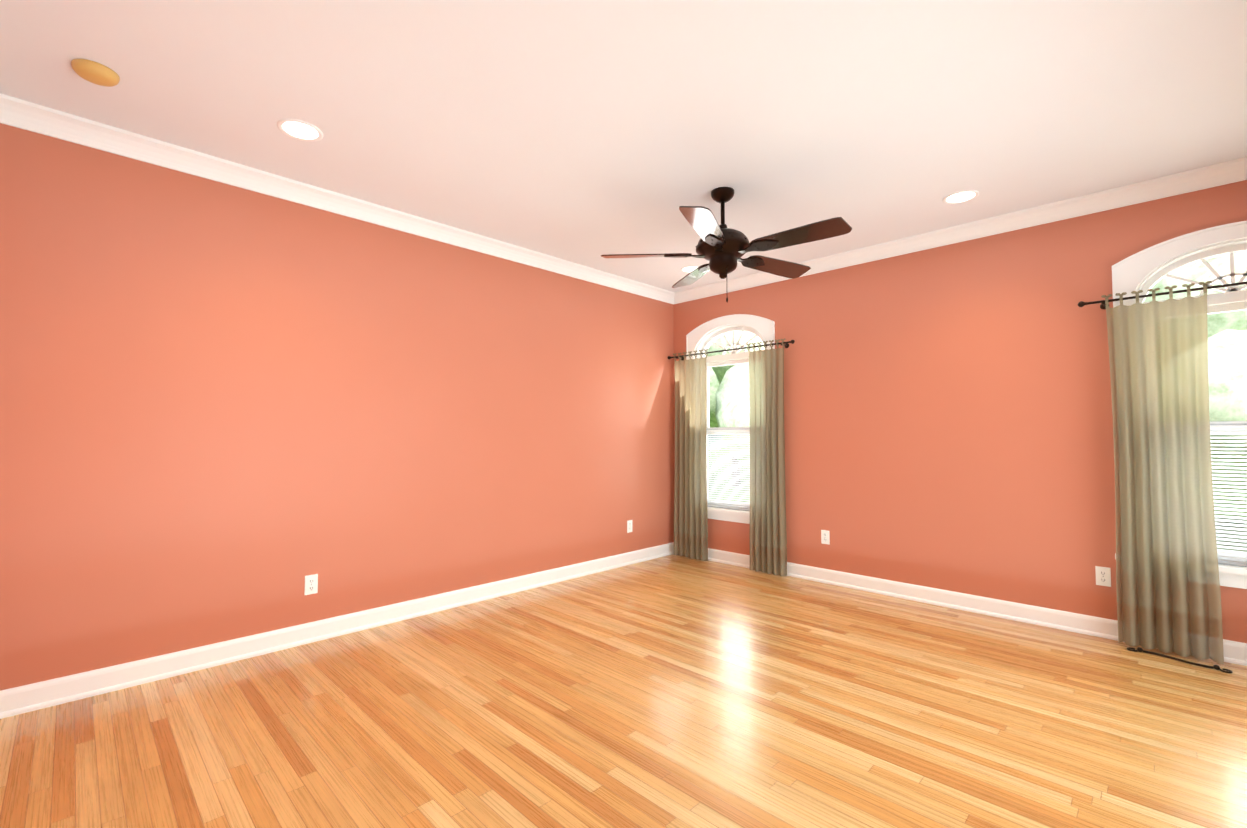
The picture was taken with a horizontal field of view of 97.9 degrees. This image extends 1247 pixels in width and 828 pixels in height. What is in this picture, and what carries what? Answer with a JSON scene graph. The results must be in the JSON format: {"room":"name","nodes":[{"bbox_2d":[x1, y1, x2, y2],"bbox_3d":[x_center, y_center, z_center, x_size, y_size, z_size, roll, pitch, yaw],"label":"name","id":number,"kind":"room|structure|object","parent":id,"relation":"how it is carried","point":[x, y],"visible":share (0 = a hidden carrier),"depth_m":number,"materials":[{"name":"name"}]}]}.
{"room":"empty living room","nodes":[
{"label":"empty living room","id":0,"kind":"room"},
{"bbox_2d":[0,123,673,690],"bbox_3d":[-1.273,0.027,4.042,0.150,2.740,5.006,-2,-3,45],"label":"wall","id":1,"kind":"structure","parent":0,"point":[228,411],"depth_m":3.15,"materials":[{"name":"paint"}]},
{"bbox_2d":[304,574,317,594],"bbox_3d":[-1.881,1.028,3.272,0.008,0.115,0.070,-2,-3,45],"label":"electrical outlet","id":2,"kind":"object","parent":1,"relation":"attached to","point":[311,584],"visible":1,"depth_m":3.27,"materials":[{"name":"white plastic"}]},
{"bbox_2d":[0,542,673,718],"bbox_3d":[-1.150,1.339,3.990,0.026,0.115,4.770,-2,-3,45],"label":"baseboard","id":3,"kind":"structure","parent":1,"relation":"attached to","point":[14,701],"depth_m":3.10,"materials":[{"name":"white wood"}]},
{"bbox_2d":[0,93,675,304],"bbox_3d":[-1.136,-1.293,4.066,0.084,0.100,4.680,-2,-3,45],"label":"crown molding","id":4,"kind":"structure","parent":1,"relation":"attached to","point":[32,117],"depth_m":3.15,"materials":[{"name":"white wood"}]},
{"bbox_2d":[627,520,631,532],"bbox_3d":[0.062,1.085,5.245,0.008,0.115,0.070,-2,-3,45],"label":"electrical outlet","id":5,"kind":"object","parent":1,"relation":"attached to","point":[629,525],"visible":1,"depth_m":5.24,"materials":[{"name":"white plastic"}]},
{"bbox_2d":[0,554,1246,827],"bbox_3d":[0.614,1.388,2.234,5.600,0.120,5.456,-2,-3,45],"label":"floor","id":6,"kind":"structure","parent":0,"point":[672,690],"depth_m":2.31,"materials":[{"name":"brown wood"}]},
{"bbox_2d":[1127,647,1232,672],"bbox_3d":[3.043,1.344,2.985,0.049,0.026,0.410,2,-3,-39],"label":"rod","id":7,"kind":"object","parent":6,"relation":"on","point":[1216,667],"visible":1,"depth_m":2.97,"materials":[{"name":"grey metal"}]},
{"bbox_2d":[0,0,1246,291],"bbox_3d":[0.614,-1.470,2.346,5.600,0.120,5.456,-2,-3,45],"label":"ceiling","id":8,"kind":"structure","parent":0,"point":[586,132],"depth_m":2.44,"materials":[{"name":"white paint"}]},
{"bbox_2d":[71,59,119,86],"bbox_3d":[-2.173,-1.395,2.235,0.144,0.038,0.144,-2,-3,45],"label":"smoke detector","id":9,"kind":"object","parent":8,"relation":"attached to","point":[95,72],"visible":1,"depth_m":2.21,"materials":[{"name":"brown plastic"}]},
{"bbox_2d":[277,119,322,141],"bbox_3d":[-1.589,-1.394,2.671,0.196,0.007,0.196,-2,-3,45],"label":"recessed light","id":10,"kind":"object","parent":8,"relation":"in","point":[300,130],"visible":1,"depth_m":2.67,"materials":[{"name":"white"}]},
{"bbox_2d":[681,266,698,272],"bbox_3d":[0.614,-1.306,4.907,0.196,0.007,0.196,-2,-3,45],"label":"recessed light","id":11,"kind":"object","parent":8,"relation":"in","point":[687,269],"visible":0.71,"depth_m":4.88,"materials":[{"name":"white"}]},
{"bbox_2d":[601,187,851,301],"bbox_3d":[0.653,-1.019,3.326,1.410,0.704,1.443,-2,-3,45],"label":"fan","id":12,"kind":"object","parent":8,"relation":"hanging from","point":[722,249],"visible":1,"depth_m":3.23,"materials":[{"name":"brown wood"}]},
{"bbox_2d":[943,190,978,203],"bbox_3d":[2.125,-1.365,3.420,0.196,0.007,0.196,-2,-3,45],"label":"recessed light","id":13,"kind":"object","parent":8,"relation":"in","point":[963,196],"visible":1,"depth_m":3.41,"materials":[{"name":"white"}]},
{"bbox_2d":[674,180,1246,642],"bbox_3d":[2.370,0.029,4.072,5.300,2.740,0.150,-2,-3,45],"label":"wall","id":14,"kind":"structure","parent":0,"point":[948,422],"depth_m":3.88,"materials":[{"name":"paint"}]},
{"bbox_2d":[686,314,774,523],"bbox_3d":[1.058,0.037,5.319,1.060,2.000,0.185,-2,-3,45],"label":"window","id":15,"kind":"structure","parent":14,"relation":"in","point":[705,335],"depth_m":5.34,"materials":[{"name":"white wood"}]},
{"bbox_2d":[668,338,794,575],"bbox_3d":[1.000,0.391,5.211,1.434,2.081,0.130,-2,-3,45],"label":"curtain","id":16,"kind":"object","parent":14,"relation":"hanging from","point":[768,542],"visible":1,"depth_m":4.97,"materials":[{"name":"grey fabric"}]},
{"bbox_2d":[821,530,829,544],"bbox_3d":[1.702,1.039,4.580,0.070,0.115,0.008,-2,-3,45],"label":"electrical outlet","id":17,"kind":"object","parent":14,"relation":"attached to","point":[825,538],"visible":1,"depth_m":4.58,"materials":[{"name":"white plastic"}]},
{"bbox_2d":[676,157,1246,303],"bbox_3d":[2.288,-1.294,4.040,5.000,0.100,0.084,-2,-3,45],"label":"crown molding","id":18,"kind":"structure","parent":14,"relation":"attached to","point":[1232,171],"depth_m":3.67,"materials":[{"name":"white wood"}]},
{"bbox_2d":[708,548,1246,665],"bbox_3d":[2.308,1.338,3.958,5.000,0.115,0.026,-2,-3,45],"label":"baseboard","id":19,"kind":"structure","parent":14,"relation":"attached to","point":[1235,652],"depth_m":3.83,"materials":[{"name":"white wood"}]},
{"bbox_2d":[1095,566,1110,586],"bbox_3d":[2.956,1.001,3.345,0.070,0.115,0.008,-2,-3,45],"label":"electrical outlet","id":20,"kind":"object","parent":14,"relation":"attached to","point":[1103,576],"visible":1,"depth_m":3.34,"materials":[{"name":"white plastic"}]},
{"bbox_2d":[1078,281,1246,663],"bbox_3d":[3.339,0.301,2.909,1.339,2.081,0.130,-2,-3,45],"label":"curtain","id":21,"kind":"object","parent":14,"relation":"hanging from","point":[1168,587],"visible":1,"depth_m":3.10,"materials":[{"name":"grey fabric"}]},
{"bbox_2d":[1112,221,1246,588],"bbox_3d":[3.409,-0.053,3.006,1.060,2.000,0.185,-2,-3,45],"label":"window","id":22,"kind":"structure","parent":14,"relation":"in","point":[1144,270],"depth_m":3.06,"materials":[{"name":"white wood"}]},
{"label":"outside","id":23,"kind":"structure","parent":0,"visible":0},
{"bbox_2d":[708,448,1246,551],"bbox_3d":[28.798,3.182,27.238,90.000,0.650,69.600,-2,-3,45],"label":"ground","id":24,"kind":"structure","parent":23,"point":[749,497],"depth_m":17.28,"materials":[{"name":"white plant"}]},
{"bbox_2d":[705,331,754,426],"bbox_3d":[5.058,-1.800,14.850,7.828,8.838,6.963,-2,-3,45],"label":"tree","id":25,"kind":"object","parent":24,"relation":"on","point":[717,375],"depth_m":13.30,"materials":[{"name":"green plant"}]},
{"bbox_2d":[732,457,739,485],"bbox_3d":[4.415,-3.470,18.610,8.593,12.469,8.894,-2,-3,45],"label":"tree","id":26,"kind":"object","parent":24,"relation":"on","point":[735,472],"depth_m":19.05,"materials":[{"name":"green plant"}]},
{"bbox_2d":[715,334,764,468],"bbox_3d":[3.680,0.122,10.960,4.020,4.693,4.488,-2,-3,45],"label":"tree","id":27,"kind":"object","parent":24,"relation":"on","point":[742,418],"depth_m":10.01,"materials":[{"name":"green plant"}]},
{"bbox_2d":[1143,252,1246,516],"bbox_3d":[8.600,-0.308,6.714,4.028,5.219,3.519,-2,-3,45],"label":"window glass","id":28,"kind":"object","parent":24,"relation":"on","point":[1219,356],"depth_m":6.41,"materials":[{"name":"glass"}]}
]}

